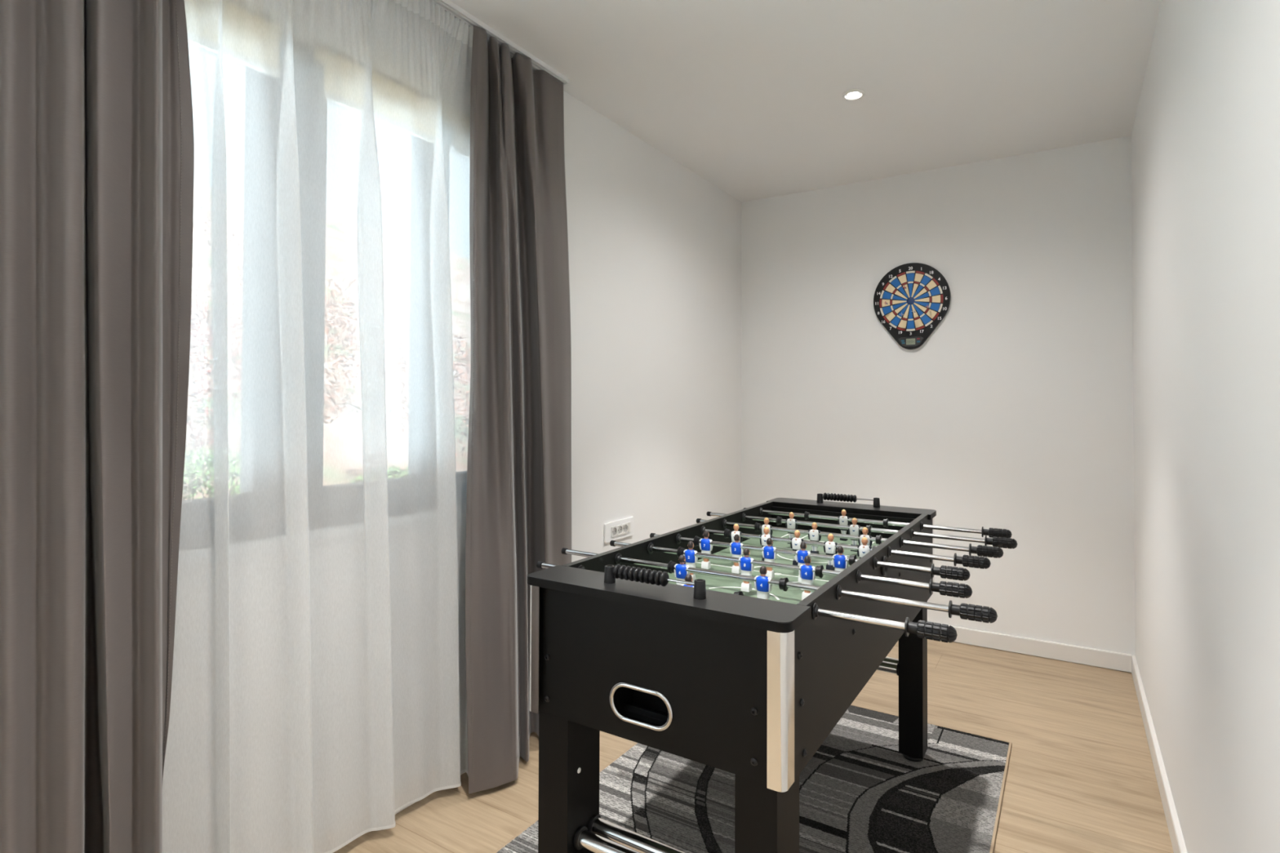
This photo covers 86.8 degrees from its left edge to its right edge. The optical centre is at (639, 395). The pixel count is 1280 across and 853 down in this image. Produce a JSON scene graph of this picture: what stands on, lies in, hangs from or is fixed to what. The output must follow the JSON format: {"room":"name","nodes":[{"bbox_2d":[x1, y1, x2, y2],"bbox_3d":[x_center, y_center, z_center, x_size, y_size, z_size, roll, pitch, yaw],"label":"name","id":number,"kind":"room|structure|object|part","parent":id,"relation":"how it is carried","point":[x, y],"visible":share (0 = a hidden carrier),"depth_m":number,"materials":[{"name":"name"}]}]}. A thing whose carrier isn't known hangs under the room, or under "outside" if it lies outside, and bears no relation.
{"room":"game room","nodes":[
{"label":"game room","id":0,"kind":"room"},
{"bbox_2d":[563,90,742,562],"bbox_3d":[-0.976,0.002,2.024,0.300,2.554,5.572,0,-1,32],"label":"wall","id":1,"kind":"structure","parent":0,"point":[655,246],"depth_m":3.33,"materials":[{"name":"white paint"}]},
{"bbox_2d":[395,772,465,814],"bbox_3d":[-0.852,1.236,1.913,0.015,0.080,5.557,0,-1,32],"label":"baseboard","id":2,"kind":"structure","parent":1,"relation":"attached to","point":[402,809],"depth_m":2.09,"materials":[{"name":"white wood"}]},
{"bbox_2d":[604,516,634,542],"bbox_3d":[-0.099,0.615,3.106,0.014,0.087,0.240,0,-1,32],"label":"wall socket","id":3,"kind":"object","parent":1,"relation":"attached to","point":[623,528],"visible":1,"depth_m":3.10,"materials":[{"name":"white plastic"}]},
{"bbox_2d":[666,577,693,585],"bbox_3d":[0.026,0.367,1.365,0.212,0.005,0.005,0,-1,32],"label":"rod","id":4,"kind":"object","parent":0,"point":[667,580],"depth_m":1.33,"materials":[{"name":"silver metal"}]},
{"bbox_2d":[333,639,1173,852],"bbox_3d":[-0.004,1.332,1.383,2.614,0.120,6.172,0,-1,32],"label":"floor","id":5,"kind":"structure","parent":0,"point":[1081,777],"depth_m":2.36,"materials":[{"name":"brown wood"}]},
{"bbox_2d":[493,704,1011,852],"bbox_3d":[0.412,1.280,2.079,1.170,0.010,1.758,0,-1,32],"label":"rug","id":6,"kind":"object","parent":5,"relation":"on","point":[858,793],"visible":0.52,"depth_m":2.16,"materials":[{"name":"grey carpet"}]},
{"bbox_2d":[527,493,1017,852],"bbox_3d":[0.466,0.818,1.917,1.044,0.910,1.532,0,-1,32],"label":"table","id":7,"kind":"object","parent":6,"relation":"on","point":[736,642],"visible":1,"depth_m":1.43,"materials":[{"name":"black laminate"}]},
{"bbox_3d":[-0.156,0.907,1.497,0.080,0.668,0.115,0,-1,32],"label":"leg","id":8,"kind":"part","parent":7,"relation":"part of","materials":[{"name":"black laminate"}]},
{"bbox_3d":[-0.063,0.375,1.421,0.024,0.034,0.024,0,-1,32],"label":"post","id":9,"kind":"part","parent":7,"relation":"part of","materials":[{"name":"black plastic"}]},
{"bbox_2d":[616,687,667,725],"bbox_3d":[0.030,0.613,1.379,0.154,0.090,0.068,0,-1,32],"label":"ball return hole","id":10,"kind":"object","parent":7,"relation":"on","point":[643,707],"depth_m":1.41,"materials":[{"name":"black plastic"}]},
{"bbox_3d":[0.015,0.548,1.337,0.545,0.277,0.018,0,-1,32],"label":"panel","id":11,"kind":"part","parent":7,"relation":"part of","materials":[{"name":"black laminate"}]},
{"bbox_3d":[0.173,0.552,2.111,0.018,0.295,1.493,0,-1,32],"label":"panel","id":12,"kind":"part","parent":7,"relation":"part of","materials":[{"name":"black laminate"}]},
{"bbox_3d":[0.116,0.374,1.308,0.024,0.034,0.024,0,-1,32],"label":"post","id":13,"kind":"part","parent":7,"relation":"part of","materials":[{"name":"black plastic"}]},
{"bbox_3d":[0.114,0.416,1.439,0.858,0.013,0.013,0,-1,32],"label":"rod","id":14,"kind":"part","parent":7,"relation":"part of","materials":[{"name":"silver metal"}]},
{"bbox_3d":[0.198,0.418,1.573,0.958,0.013,0.013,0,-1,32],"label":"rod","id":15,"kind":"part","parent":7,"relation":"part of","materials":[{"name":"silver metal"}]},
{"bbox_3d":[0.236,0.905,1.248,0.080,0.668,0.115,0,-1,32],"label":"leg","id":16,"kind":"part","parent":7,"relation":"part of","materials":[{"name":"black laminate"}]},
{"bbox_3d":[0.279,0.421,1.709,0.848,0.013,0.013,0,-1,32],"label":"rod","id":17,"kind":"part","parent":7,"relation":"part of","materials":[{"name":"silver metal"}]},
{"bbox_3d":[0.369,0.423,1.839,0.790,0.013,0.013,0,-1,32],"label":"rod","id":18,"kind":"part","parent":7,"relation":"part of","materials":[{"name":"silver metal"}]},
{"bbox_3d":[0.697,0.398,2.619,0.024,0.034,0.024,0,-1,32],"label":"post","id":19,"kind":"part","parent":7,"relation":"part of","materials":[{"name":"black plastic"}]},
{"bbox_3d":[0.489,0.425,1.950,0.764,0.013,0.013,0,-1,32],"label":"rod","id":20,"kind":"part","parent":7,"relation":"part of","materials":[{"name":"silver metal"}]},
{"bbox_3d":[0.555,0.428,2.095,0.844,0.013,0.013,0,-1,32],"label":"rod","id":21,"kind":"part","parent":7,"relation":"part of","materials":[{"name":"silver metal"}]},
{"bbox_3d":[0.633,0.430,2.233,0.908,0.013,0.013,0,-1,32],"label":"rod","id":22,"kind":"part","parent":7,"relation":"part of","materials":[{"name":"silver metal"}]},
{"bbox_3d":[0.648,0.549,1.810,0.018,0.295,1.493,0,-1,32],"label":"panel","id":23,"kind":"part","parent":7,"relation":"part of","materials":[{"name":"black laminate"}]},
{"bbox_3d":[0.739,0.433,2.353,0.808,0.013,0.013,0,-1,32],"label":"rod","id":24,"kind":"part","parent":7,"relation":"part of","materials":[{"name":"silver metal"}]},
{"bbox_3d":[0.876,0.397,2.506,0.024,0.034,0.024,0,-1,32],"label":"post","id":25,"kind":"part","parent":7,"relation":"part of","materials":[{"name":"black plastic"}]},
{"bbox_3d":[0.971,0.927,2.407,0.080,0.668,0.090,0,-1,32],"label":"leg","id":26,"kind":"part","parent":7,"relation":"part of","materials":[{"name":"black laminate"}]},
{"bbox_3d":[0.511,0.413,1.187,0.083,0.033,0.033,0,-1,32],"label":"handle","id":27,"kind":"part","parent":7,"relation":"part of","materials":[{"name":"black rubber"}]},
{"bbox_3d":[0.737,0.421,1.605,0.083,0.033,0.033,0,-1,32],"label":"handle","id":28,"kind":"part","parent":7,"relation":"part of","materials":[{"name":"black rubber"}]},
{"bbox_3d":[0.671,0.418,1.460,0.083,0.033,0.033,0,-1,32],"label":"handle","id":29,"kind":"part","parent":7,"relation":"part of","materials":[{"name":"black rubber"}]},
{"bbox_3d":[0.847,0.423,1.723,0.083,0.033,0.033,0,-1,32],"label":"handle","id":30,"kind":"part","parent":7,"relation":"part of","materials":[{"name":"black rubber"}]},
{"bbox_3d":[0.637,0.415,1.294,0.083,0.033,0.033,0,-1,32],"label":"handle","id":31,"kind":"part","parent":7,"relation":"part of","materials":[{"name":"black rubber"}]},
{"bbox_3d":[0.946,0.426,1.847,0.083,0.033,0.033,0,-1,32],"label":"handle","id":32,"kind":"part","parent":7,"relation":"part of","materials":[{"name":"black rubber"}]},
{"bbox_3d":[1.115,0.431,2.114,0.083,0.033,0.033,0,-1,32],"label":"handle","id":33,"kind":"part","parent":7,"relation":"part of","materials":[{"name":"black rubber"}]},
{"bbox_3d":[1.051,0.428,1.968,0.083,0.033,0.033,0,-1,32],"label":"handle","id":34,"kind":"part","parent":7,"relation":"part of","materials":[{"name":"black rubber"}]},
{"bbox_2d":[449,0,1161,202],"bbox_3d":[0.007,-1.381,1.426,2.614,0.200,6.172,0,-1,32],"label":"ceiling","id":35,"kind":"structure","parent":0,"point":[745,95],"depth_m":2.65,"materials":[{"name":"white paint"}]},
{"bbox_2d":[430,0,569,84],"bbox_3d":[-1.054,-1.274,1.526,0.052,0.018,2.807,0,-1,32],"label":"track","id":36,"kind":"object","parent":35,"relation":"attached to","point":[537,64],"visible":0.53,"depth_m":2.37,"materials":[{"name":"white metal"}]},
{"bbox_2d":[0,0,194,852],"bbox_3d":[-1.200,-0.012,1.177,0.193,2.512,0.796,0,-1,32],"label":"curtain","id":37,"kind":"object","parent":36,"relation":"hanging from","point":[97,143],"visible":1,"depth_m":1.30,"materials":[{"name":"grey fabric"}]},
{"bbox_2d":[162,0,473,852],"bbox_3d":[-0.795,-0.003,1.887,0.058,2.500,1.017,0,-1,32],"label":"sheer curtain","id":38,"kind":"object","parent":36,"relation":"hanging from","point":[318,696],"visible":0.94,"depth_m":1.82,"materials":[{"name":"white fabric"}]},
{"bbox_2d":[465,25,571,794],"bbox_3d":[-0.422,0.011,2.444,0.180,2.512,0.630,0,-1,21],"label":"curtain","id":39,"kind":"object","parent":36,"relation":"hanging from","point":[518,500],"visible":0.92,"depth_m":2.35,"materials":[{"name":"grey fabric"}]},
{"bbox_2d":[841,88,865,100],"bbox_3d":[0.889,-1.251,2.818,0.092,0.007,0.092,0,-1,32],"label":"recessed light","id":40,"kind":"object","parent":35,"relation":"in","point":[854,94],"visible":1,"depth_m":2.81,"materials":[{"name":"white"}]},
{"bbox_3d":[0.889,-1.250,2.818,0.050,0.005,0.050,0,-1,32],"label":"bulb","id":41,"kind":"part","parent":40,"relation":"part of","materials":[{"name":"white"}]},
{"bbox_2d":[856,497,873,501],"bbox_3d":[0.786,0.389,2.563,0.212,0.005,0.005,0,-1,32],"label":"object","id":42,"kind":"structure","parent":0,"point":[856,498],"depth_m":2.53,"materials":[{"name":"silver metal"}]},
{"bbox_2d":[880,555,888,576],"bbox_3d":[0.642,0.448,1.776,0.008,0.052,0.052,0,-1,32],"label":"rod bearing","id":43,"kind":"object","parent":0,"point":[883,558],"depth_m":1.77,"materials":[{"name":"black plastic"}]},
{"bbox_2d":[741,135,1135,655],"bbox_3d":[1.574,0.042,3.883,2.614,2.554,0.300,0,-1,32],"label":"wall","id":44,"kind":"structure","parent":0,"point":[1015,414],"depth_m":3.57,"materials":[{"name":"white paint"}]},
{"bbox_2d":[873,262,951,349],"bbox_3d":[1.500,-0.494,3.747,0.400,0.478,0.025,0,-1,32],"label":"dartboard","id":45,"kind":"object","parent":44,"relation":"attached to","point":[926,286],"visible":1,"depth_m":3.73,"materials":[{"name":"black"}]},
{"bbox_3d":[1.494,-0.297,3.736,0.132,0.052,0.002,0,-1,32],"label":"score panel","id":46,"kind":"part","parent":45,"relation":"part of","materials":[{"name":"grey plastic"}]},
{"bbox_2d":[941,623,1131,672],"bbox_3d":[1.478,1.272,3.734,1.999,0.080,0.015,0,-1,32],"label":"baseboard","id":47,"kind":"structure","parent":44,"relation":"attached to","point":[1037,647],"depth_m":3.38,"materials":[{"name":"white wood"}]},
{"bbox_2d":[1131,0,1279,852],"bbox_3d":[0.978,-0.010,0.784,0.300,2.554,5.572,0,-1,32],"label":"wall","id":48,"kind":"structure","parent":0,"point":[1206,133],"depth_m":1.46,"materials":[{"name":"white paint"}]},
{"bbox_2d":[1131,655,1187,852],"bbox_3d":[0.840,1.226,0.849,0.015,0.080,5.572,0,-1,32],"label":"baseboard","id":49,"kind":"structure","parent":48,"relation":"attached to","point":[1176,837],"depth_m":2.23,"materials":[{"name":"white wood"}]}
]}

